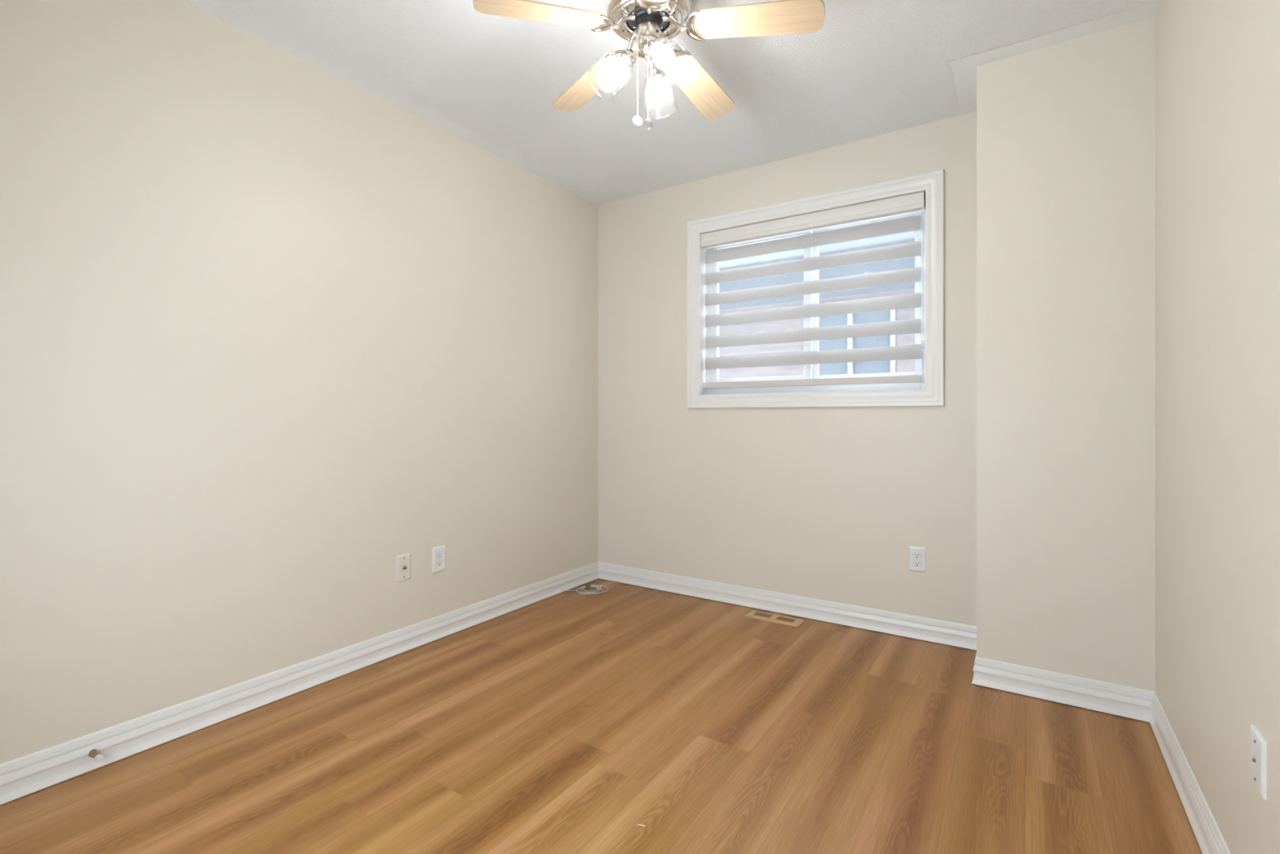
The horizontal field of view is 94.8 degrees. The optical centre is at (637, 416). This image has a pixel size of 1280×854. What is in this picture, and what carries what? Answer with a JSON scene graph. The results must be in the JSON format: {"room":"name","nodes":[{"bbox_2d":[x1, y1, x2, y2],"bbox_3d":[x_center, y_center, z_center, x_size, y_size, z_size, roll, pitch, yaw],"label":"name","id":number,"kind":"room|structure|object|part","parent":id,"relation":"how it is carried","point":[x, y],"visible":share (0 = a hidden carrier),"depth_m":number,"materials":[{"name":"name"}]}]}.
{"room":"empty bedroom","nodes":[
{"label":"empty bedroom","id":0,"kind":"room"},
{"bbox_2d":[0,0,598,764],"bbox_3d":[-1.216,-0.163,2.539,0.150,2.440,3.550,0,0,33],"label":"wall","id":1,"kind":"structure","parent":0,"point":[275,332],"depth_m":2.11,"materials":[{"name":"beige paint"}]},
{"bbox_2d":[88,748,103,762],"bbox_3d":[-1.601,1.005,1.742,0.064,0.022,0.022,0,0,33],"label":"door stop","id":2,"kind":"object","parent":1,"relation":"attached to","point":[94,753],"visible":1,"depth_m":1.74,"materials":[{"name":"gold metal"}]},
{"bbox_2d":[0,561,598,804],"bbox_3d":[-1.146,1.002,2.493,0.016,0.104,3.250,0,0,33],"label":"baseboard","id":3,"kind":"structure","parent":1,"relation":"attached to","point":[30,773],"depth_m":2.10,"materials":[{"name":"white wood"}]},
{"bbox_2d":[395,552,410,582],"bbox_3d":[-1.046,0.679,2.644,0.017,0.116,0.072,0,0,33],"label":"cable jack plate","id":4,"kind":"object","parent":1,"relation":"attached to","point":[403,561],"visible":1,"depth_m":2.64,"materials":[{"name":"beige plastic"}]},
{"bbox_2d":[432,545,445,573],"bbox_3d":[-0.945,0.679,2.805,0.009,0.116,0.072,0,0,33],"label":"power outlet","id":5,"kind":"object","parent":1,"relation":"attached to","point":[438,553],"visible":1,"depth_m":2.80,"materials":[{"name":"white plastic"}]},
{"bbox_2d":[436,560,442,566],"bbox_3d":[-0.942,0.699,2.804,0.003,0.026,0.036,0,0,33],"label":"receptacle","id":6,"kind":"object","parent":5,"relation":"attached to","point":[439,562],"depth_m":2.80,"materials":[{"name":"white plastic"}]},
{"bbox_2d":[436,551,442,557],"bbox_3d":[-0.942,0.660,2.804,0.003,0.026,0.036,0,0,33],"label":"receptacle","id":7,"kind":"object","parent":5,"relation":"attached to","point":[439,554],"depth_m":2.80,"materials":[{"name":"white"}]},
{"bbox_2d":[0,577,1202,853],"bbox_3d":[-0.023,1.117,1.750,3.010,0.120,3.550,0,0,33],"label":"floor","id":8,"kind":"structure","parent":0,"point":[566,722],"depth_m":1.82,"materials":[{"name":"brown wood"}]},
{"bbox_2d":[561,584,608,594],"bbox_3d":[-0.307,1.044,3.564,0.267,0.025,0.156,0,0,11],"label":"cable coil","id":9,"kind":"object","parent":8,"relation":"on","point":[586,585],"visible":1,"depth_m":3.55,"materials":[{"name":"grey plastic"}]},
{"bbox_2d":[745,609,804,626],"bbox_3d":[0.717,1.053,3.081,0.283,0.008,0.114,0,0,33],"label":"floor vent","id":10,"kind":"object","parent":8,"relation":"in","point":[784,620],"visible":1,"depth_m":3.06,"materials":[{"name":"brown wood"}]},
{"bbox_2d":[182,0,1159,204],"bbox_3d":[-0.023,-1.443,1.750,3.010,0.120,3.550,0,0,33],"label":"ceiling","id":11,"kind":"structure","parent":0,"point":[873,68],"depth_m":2.34,"materials":[{"name":"white paint"}]},
{"bbox_2d":[472,0,825,126],"bbox_3d":[0.058,-1.134,1.882,1.024,0.498,0.986,0,0,33],"label":"ceiling fan","id":12,"kind":"object","parent":11,"relation":"hanging from","point":[647,24],"visible":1,"depth_m":1.81,"materials":[{"name":"silver metal"}]},
{"bbox_3d":[-0.280,-1.195,1.741,0.399,0.006,0.122,-4,14,-19],"label":"fan blade","id":13,"kind":"part","parent":12,"relation":"part of","materials":[{"name":"beige wood"}]},
{"bbox_3d":[-0.168,-1.198,2.117,0.122,0.006,0.398,-13,5,-37],"label":"fan blade","id":14,"kind":"part","parent":12,"relation":"part of","materials":[{"name":"brown wood"}]},
{"bbox_3d":[-0.065,-1.078,1.834,0.063,0.093,0.063,42,-7,-7],"label":"light bulb","id":15,"kind":"part","parent":12,"relation":"part of","materials":[{"name":"white glass"}]},
{"bbox_2d":[621,48,644,66],"bbox_3d":[-0.010,-1.132,1.844,0.058,0.062,0.050,42,-7,-7],"label":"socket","id":16,"kind":"object","parent":12,"relation":"attached to","point":[629,57],"depth_m":1.83,"materials":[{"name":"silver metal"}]},
{"bbox_3d":[0.000,-1.061,1.832,0.005,0.254,0.005,0,0,11],"label":"pull chain","id":17,"kind":"part","parent":12,"relation":"part of","materials":[{"name":"beige"}]},
{"bbox_3d":[0.032,-1.043,1.815,0.003,0.247,0.003,0,0,11],"label":"pull chain","id":18,"kind":"part","parent":12,"relation":"part of","materials":[{"name":"beige"}]},
{"bbox_2d":[647,57,662,76],"bbox_3d":[0.049,-1.132,1.894,0.050,0.062,0.058,0,42,19],"label":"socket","id":19,"kind":"object","parent":12,"relation":"attached to","point":[653,71],"depth_m":1.89,"materials":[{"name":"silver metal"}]},
{"bbox_2d":[648,40,663,57],"bbox_3d":[0.052,-1.132,1.810,0.050,0.062,0.058,0,-42,-24],"label":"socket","id":20,"kind":"object","parent":12,"relation":"attached to","point":[654,44],"depth_m":1.78,"materials":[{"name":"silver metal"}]},
{"bbox_3d":[0.042,-1.185,1.518,0.122,0.006,0.398,12,5,-2],"label":"fan blade","id":21,"kind":"part","parent":12,"relation":"part of","materials":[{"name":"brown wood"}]},
{"bbox_3d":[0.067,-1.078,1.947,0.063,0.093,0.063,0,42,19],"label":"light bulb","id":22,"kind":"part","parent":12,"relation":"part of","materials":[{"name":"white glass"}]},
{"bbox_3d":[0.075,-1.078,1.760,0.063,0.093,0.063,0,-42,-24],"label":"light bulb","id":23,"kind":"part","parent":12,"relation":"part of","materials":[{"name":"white glass"}]},
{"bbox_3d":[0.224,-1.190,2.126,0.122,0.006,0.398,-12,-11,33],"label":"fan blade","id":24,"kind":"part","parent":12,"relation":"part of","materials":[{"name":"brown wood"}]},
{"bbox_3d":[0.353,-1.181,1.756,0.399,0.006,0.122,7,-9,17],"label":"fan blade","id":25,"kind":"part","parent":12,"relation":"part of","materials":[{"name":"beige wood"}]},
{"bbox_2d":[598,111,977,626],"bbox_3d":[0.914,-0.163,3.168,2.710,2.440,0.150,0,0,33],"label":"wall","id":26,"kind":"structure","parent":0,"point":[828,504],"depth_m":3.15,"materials":[{"name":"beige paint"}]},
{"bbox_2d":[687,168,943,408],"bbox_3d":[0.903,-0.597,3.169,1.348,1.097,0.182,0,0,33],"label":"window","id":27,"kind":"structure","parent":26,"relation":"in","point":[930,392],"depth_m":3.07,"materials":[{"name":"white"}]},
{"bbox_3d":[0.697,-0.601,3.346,0.594,0.844,0.026,0,0,33],"label":"sash","id":28,"kind":"part","parent":27,"relation":"part of","materials":[{"name":"white plastic"}]},
{"bbox_2d":[701,191,925,388],"bbox_3d":[0.882,-0.612,3.145,1.186,0.908,0.069,0,0,33],"label":"roller blind","id":29,"kind":"object","parent":27,"relation":"attached to","point":[914,202],"visible":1,"depth_m":3.10,"materials":[{"name":"white fabric"}]},
{"bbox_3d":[0.881,-0.182,3.159,1.169,0.036,0.034,0,0,33],"label":"rail","id":30,"kind":"part","parent":29,"relation":"part of","materials":[{"name":"grey plastic"}]},
{"bbox_3d":[1.366,-0.677,2.812,0.004,0.636,0.018,0,0,33],"label":"bead chain","id":31,"kind":"part","parent":29,"relation":"part of","materials":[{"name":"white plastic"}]},
{"bbox_3d":[0.933,-0.597,3.213,1.215,0.964,0.075,0,0,33],"label":"frame","id":32,"kind":"part","parent":27,"relation":"part of","materials":[{"name":"white plastic"}]},
{"bbox_3d":[1.178,-0.599,3.064,0.560,0.840,0.026,0,0,33],"label":"sash","id":33,"kind":"part","parent":27,"relation":"part of","materials":[{"name":"white plastic"}]},
{"bbox_2d":[598,561,1154,721],"bbox_3d":[0.761,1.002,2.936,2.710,0.104,0.408,0,0,33],"label":"baseboard","id":34,"kind":"structure","parent":26,"relation":"attached to","point":[948,633],"depth_m":2.77,"materials":[{"name":"white wood"}]},
{"bbox_2d":[908,546,925,572],"bbox_3d":[1.331,0.680,2.798,0.072,0.116,0.009,0,0,33],"label":"power outlet","id":35,"kind":"object","parent":26,"relation":"attached to","point":[917,555],"visible":1,"depth_m":2.80,"materials":[{"name":"white plastic"}]},
{"bbox_2d":[912,560,921,566],"bbox_3d":[1.329,0.699,2.796,0.036,0.026,0.003,0,0,33],"label":"receptacle","id":36,"kind":"object","parent":35,"relation":"attached to","point":[915,563],"depth_m":2.79,"materials":[{"name":"white plastic"}]},
{"bbox_2d":[912,552,921,558],"bbox_3d":[1.329,0.660,2.796,0.036,0.026,0.003,0,0,33],"label":"receptacle","id":37,"kind":"object","parent":35,"relation":"attached to","point":[915,555],"depth_m":2.79,"materials":[{"name":"white plastic"}]},
{"bbox_2d":[977,16,1155,691],"bbox_3d":[1.673,-0.163,2.343,0.534,2.440,0.391,0,0,33],"label":"wall","id":38,"kind":"structure","parent":0,"point":[1066,130],"depth_m":2.16,"materials":[{"name":"beige paint"}]},
{"bbox_2d":[1155,0,1279,853],"bbox_3d":[1.170,-0.163,0.962,0.150,2.440,3.550,0,0,33],"label":"wall","id":39,"kind":"structure","parent":0,"point":[1217,62],"depth_m":1.36,"materials":[{"name":"beige paint"}]},
{"bbox_2d":[1149,691,1231,853],"bbox_3d":[0.993,1.002,0.844,0.016,0.104,2.859,0,0,33],"label":"baseboard","id":40,"kind":"structure","parent":39,"relation":"attached to","point":[1209,837],"depth_m":1.58,"materials":[{"name":"white wood"}]},
{"bbox_2d":[1250,724,1266,799],"bbox_3d":[1.180,0.656,1.122,0.010,0.107,0.072,0,0,33],"label":"wall plate","id":41,"kind":"object","parent":39,"relation":"attached to","point":[1258,744],"visible":1,"depth_m":1.11,"materials":[{"name":"white plastic"}]},
{"label":"outside","id":42,"kind":"structure","parent":0,"visible":0},
{"bbox_2d":[719,231,915,378],"bbox_3d":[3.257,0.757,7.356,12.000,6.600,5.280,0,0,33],"label":"window glass","id":43,"kind":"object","parent":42,"point":[894,366],"visible":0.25,"depth_m":5.87,"materials":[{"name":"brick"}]},
{"bbox_3d":[2.151,-0.513,5.917,0.800,1.200,0.010,0,0,33],"label":"pane","id":44,"kind":"part","parent":43,"relation":"part of","materials":[{"name":"grey"}]}
]}

